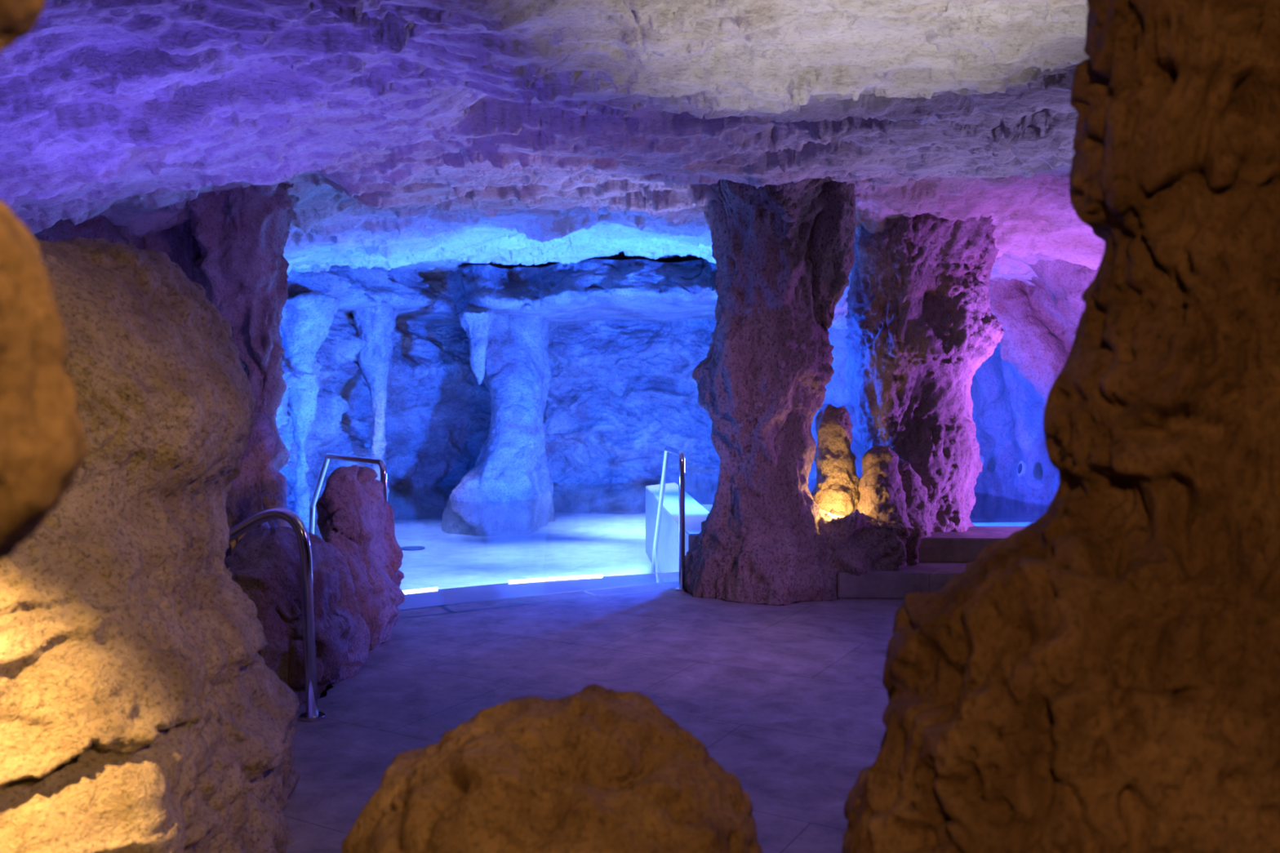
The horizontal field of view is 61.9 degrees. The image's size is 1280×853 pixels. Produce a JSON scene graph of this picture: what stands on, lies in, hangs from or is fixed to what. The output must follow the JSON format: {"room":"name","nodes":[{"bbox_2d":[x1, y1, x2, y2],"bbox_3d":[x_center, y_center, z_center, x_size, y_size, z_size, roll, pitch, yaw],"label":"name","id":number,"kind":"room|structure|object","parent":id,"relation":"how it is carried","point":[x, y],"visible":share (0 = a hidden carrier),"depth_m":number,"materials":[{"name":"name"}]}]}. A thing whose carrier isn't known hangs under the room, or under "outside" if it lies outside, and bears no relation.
{"room":"cave","nodes":[
{"label":"cave","id":0,"kind":"room"},
{"bbox_2d":[31,214,248,551],"bbox_3d":[-3.388,-0.094,5.094,1.500,3.400,6.254,0,2,0],"label":"wall","id":1,"kind":"structure","parent":0,"point":[182,248],"depth_m":7.46,"materials":[{"name":"stone"}]},
{"bbox_2d":[186,182,297,471],"bbox_3d":[-2.832,-0.262,7.636,1.007,3.243,0.827,0,2,0],"label":"rock pillar","id":2,"kind":"structure","parent":1,"relation":"attached to","point":[242,236],"depth_m":7.39,"materials":[{"name":"stone"}]},
{"bbox_2d":[224,412,291,559],"bbox_3d":[-2.325,0.533,6.457,0.590,1.239,0.442,0,2,0],"label":"rock outcrop","id":3,"kind":"object","parent":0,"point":[260,486],"visible":0.28,"depth_m":6.35,"materials":[{"name":"stone"}]},
{"bbox_2d":[275,255,720,539],"bbox_3d":[-1.253,-0.441,12.518,10.038,3.900,6.181,-2,3,-34],"label":"wall","id":4,"kind":"structure","parent":0,"point":[632,333],"depth_m":14.68,"materials":[{"name":"stone"}]},
{"bbox_2d":[280,290,340,532],"bbox_3d":[-3.293,-0.078,10.595,0.618,2.506,0.606,0,2,0],"label":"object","id":5,"kind":"object","parent":4,"relation":"attached to","point":[306,322],"visible":0.8,"depth_m":10.44,"materials":[{"name":"stone"}]},
{"bbox_2d":[351,297,399,497],"bbox_3d":[-3.192,-0.325,12.992,0.652,2.588,0.668,0,2,0],"label":"stalactite","id":6,"kind":"object","parent":4,"relation":"attached to","point":[375,326],"visible":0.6,"depth_m":12.87},
{"bbox_2d":[459,308,494,384],"bbox_3d":[-1.971,-0.965,12.882,0.423,0.925,0.325,0,2,0],"label":"rock stalactite","id":7,"kind":"object","parent":4,"relation":"hanging from","point":[476,323],"visible":1,"depth_m":12.80},
{"bbox_2d":[315,482,714,515],"bbox_3d":[-1.600,1.007,10.349,5.200,0.001,10.000,0,2,0],"label":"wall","id":8,"kind":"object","parent":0,"point":[610,492],"visible":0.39,"depth_m":13.33,"materials":[{"name":"blue stone"}]},
{"bbox_2d":[394,511,656,592],"bbox_3d":[-1.600,1.507,10.368,5.200,0.180,10.200,0,2,0],"label":"pool water","id":9,"kind":"structure","parent":0,"point":[582,544],"depth_m":11.66,"materials":[{"name":"liquid"}]},
{"bbox_2d":[308,453,387,534],"bbox_3d":[-2.113,0.844,7.406,0.154,1.358,2.142,-1,3,-31],"label":"handrail","id":10,"kind":"object","parent":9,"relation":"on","point":[384,475],"visible":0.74,"depth_m":7.15,"materials":[{"name":"silver metal"}]},
{"bbox_2d":[400,546,425,551],"bbox_3d":[-2.524,1.352,11.831,0.280,0.012,0.280,0,2,0],"label":"drain cover","id":11,"kind":"object","parent":9,"relation":"on","point":[407,548],"visible":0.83,"depth_m":11.81,"materials":[{"name":"grey metal"}]},
{"bbox_2d":[440,295,558,536],"bbox_3d":[-1.795,0.183,14.166,1.624,4.054,2.835,0,2,0],"label":"rock column","id":12,"kind":"structure","parent":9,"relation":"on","point":[512,464],"depth_m":13.24,"materials":[{"name":"stone"}]},
{"bbox_2d":[650,446,687,591],"bbox_3d":[0.212,0.803,8.445,0.092,1.368,2.429,0,2,-4],"label":"handrail","id":13,"kind":"object","parent":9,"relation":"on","point":[668,450],"visible":0.98,"depth_m":7.27,"materials":[{"name":"silver metal"}]},
{"bbox_2d":[0,0,1105,329],"bbox_3d":[0.000,-1.102,7.073,12.000,1.978,17.423,0,2,0],"label":"ceiling","id":14,"kind":"structure","parent":0,"point":[422,135],"depth_m":5.07,"materials":[{"name":"beige stone"}]},
{"bbox_2d":[282,582,904,852],"bbox_3d":[1.150,1.367,3.232,10.100,0.170,9.550,0,2,0],"label":"floor","id":15,"kind":"structure","parent":0,"point":[791,700],"depth_m":4.99,"materials":[{"name":"stone"}]},
{"bbox_2d":[0,0,87,559],"bbox_3d":[-0.673,-0.014,0.947,0.300,3.103,0.273,1,2,21],"label":"rock pillar","id":16,"kind":"structure","parent":15,"relation":"on","point":[43,446],"depth_m":0.94,"materials":[{"name":"brown stone"}]},
{"bbox_2d":[0,236,300,852],"bbox_3d":[-1.734,0.675,3.051,1.532,2.544,1.724,0,2,-2],"label":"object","id":17,"kind":"object","parent":15,"relation":"on","point":[141,711],"visible":0.86,"depth_m":2.87,"materials":[{"name":"beige stone"}]},
{"bbox_2d":[228,507,325,721],"bbox_3d":[-1.671,0.784,4.568,0.705,0.887,0.107,1,2,16],"label":"handrail","id":18,"kind":"object","parent":15,"relation":"on","point":[312,714],"visible":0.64,"depth_m":4.48,"materials":[{"name":"silver metal"}]},
{"bbox_2d":[224,464,404,704],"bbox_3d":[-1.630,0.712,5.367,0.692,0.968,1.663,0,2,0],"label":"boulder","id":19,"kind":"object","parent":15,"relation":"on","point":[357,577],"visible":0.77,"depth_m":5.08,"materials":[{"name":"stone"}]},
{"bbox_2d":[398,571,679,609],"bbox_3d":[-1.546,1.377,6.896,5.926,0.478,0.717,-1,3,-31],"label":"pool edge","id":20,"kind":"structure","parent":15,"relation":"attached to","point":[418,599],"depth_m":7.39,"materials":[{"name":"stone"}]},
{"bbox_2d":[403,586,437,592],"bbox_3d":[-1.576,1.123,7.293,0.401,0.012,0.012,-1,3,-30],"label":"lamp","id":21,"kind":"object","parent":20,"relation":"attached to","point":[436,588],"visible":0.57,"depth_m":7.33,"materials":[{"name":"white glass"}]},
{"bbox_2d":[508,573,602,582],"bbox_3d":[-0.612,1.104,7.777,0.710,0.012,0.026,-1,2,-21],"label":"lamp","id":22,"kind":"object","parent":20,"relation":"attached to","point":[559,577],"visible":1,"depth_m":7.78,"materials":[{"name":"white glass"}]},
{"bbox_2d":[398,581,679,619],"bbox_3d":[-1.396,1.153,6.427,5.026,0.001,3.175,0,2,0],"label":"joint","id":23,"kind":"object","parent":15,"relation":"on","point":[658,584],"visible":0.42,"depth_m":6.97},
{"bbox_2d":[341,684,763,852],"bbox_3d":[-0.147,0.914,2.051,0.893,0.803,0.803,0,2,0],"label":"boulder","id":24,"kind":"object","parent":15,"relation":"on","point":[595,769],"visible":1,"depth_m":1.89,"materials":[{"name":"brown stone"}]},
{"bbox_2d":[684,176,924,605],"bbox_3d":[1.072,-0.423,7.280,1.784,3.084,1.158,0,2,0],"label":"rock pillar","id":25,"kind":"structure","parent":15,"relation":"on","point":[784,254],"depth_m":7.02,"materials":[{"name":"brown stone"}]},
{"bbox_2d":[836,562,969,599],"bbox_3d":[3.750,1.031,7.372,4.900,0.170,1.150,0,2,0],"label":"stone step","id":26,"kind":"structure","parent":15,"relation":"on","point":[922,577],"depth_m":6.99,"materials":[{"name":"grey stone"}]},
{"bbox_2d":[811,403,860,515],"bbox_3d":[1.377,0.387,7.567,0.452,1.102,0.406,0,2,0],"label":"rock stalagmite","id":27,"kind":"object","parent":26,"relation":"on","point":[837,485],"visible":0.45,"depth_m":7.46},
{"bbox_2d":[856,444,911,566],"bbox_3d":[1.687,0.536,7.428,0.475,0.816,0.449,0,2,0],"label":"rock stalagmite","id":28,"kind":"object","parent":26,"relation":"on","point":[882,495],"visible":0.47,"depth_m":7.32},
{"bbox_2d":[918,526,1025,562],"bbox_3d":[3.850,0.850,7.640,4.700,0.170,0.800,0,2,0],"label":"stone step","id":29,"kind":"structure","parent":26,"relation":"on","point":[951,546],"depth_m":7.40,"materials":[{"name":"stone"}]},
{"bbox_2d":[897,458,931,537],"bbox_3d":[1.903,0.560,7.577,0.380,0.660,0.341,0,2,0],"label":"rock stalagmite","id":30,"kind":"object","parent":29,"relation":"on","point":[917,509],"visible":0.41,"depth_m":7.46},
{"bbox_2d":[844,213,1004,532],"bbox_3d":[2.349,-0.653,7.949,1.823,2.829,1.390,0,2,0],"label":"rock pillar","id":31,"kind":"structure","parent":29,"relation":"on","point":[921,323],"depth_m":7.63,"materials":[{"name":"stone"}]},
{"bbox_2d":[841,0,1279,852],"bbox_3d":[0.810,-0.096,1.785,1.009,2.869,0.904,0,2,4],"label":"rock pillar","id":32,"kind":"structure","parent":15,"relation":"on","point":[1102,675],"depth_m":1.63,"materials":[{"name":"brown stone"}]},
{"bbox_2d":[645,482,709,573],"bbox_3d":[0.366,1.087,9.973,0.371,0.750,4.129,0,2,-4],"label":"wall","id":33,"kind":"structure","parent":0,"point":[668,552],"depth_m":9.57,"materials":[{"name":"stone"}]},
{"bbox_2d":[657,475,1048,520],"bbox_3d":[2.250,0.710,10.637,4.100,0.001,5.200,0,2,0],"label":"pool water","id":34,"kind":"object","parent":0,"point":[704,486],"visible":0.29,"depth_m":10.73,"materials":[{"name":"blue liquid"}]},
{"bbox_2d":[808,259,1098,518],"bbox_3d":[3.235,-0.274,8.343,2.794,3.500,9.945,-1,2,-23],"label":"wall","id":35,"kind":"structure","parent":0,"point":[1006,411],"depth_m":10.48,"materials":[{"name":"stone"}]},
{"bbox_2d":[980,454,983,466],"bbox_3d":[3.384,0.359,10.623,0.056,0.152,0.150,0,2,0],"label":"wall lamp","id":36,"kind":"object","parent":35,"relation":"attached to","point":[981,456],"visible":0.34,"depth_m":10.56,"materials":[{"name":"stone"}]},
{"bbox_2d":[1017,461,1026,476],"bbox_3d":[3.550,0.394,9.924,0.056,0.152,0.150,0,2,0],"label":"wall lamp","id":37,"kind":"object","parent":35,"relation":"attached to","point":[1021,468],"visible":1,"depth_m":9.88,"materials":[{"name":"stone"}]},
{"bbox_3d":[2.250,1.241,10.758,4.300,0.280,5.600,0,2,0],"label":"floor","id":38,"kind":"structure","parent":0,"visible":0},
{"bbox_2d":[970,517,1037,526],"bbox_3d":[3.000,0.984,9.171,2.633,0.360,0.349,0,2,-4],"label":"ledge","id":39,"kind":"object","parent":38,"relation":"on","point":[1020,522],"visible":0.08,"depth_m":9.04,"materials":[{"name":"stone"}]},
{"bbox_2d":[989,277,1077,417],"bbox_3d":[3.496,-0.413,9.161,2.240,3.408,1.046,0,2,0],"label":"rock","id":40,"kind":"object","parent":38,"relation":"on","point":[1037,340],"visible":0.14,"depth_m":8.81,"materials":[{"name":"stone"}]}
]}

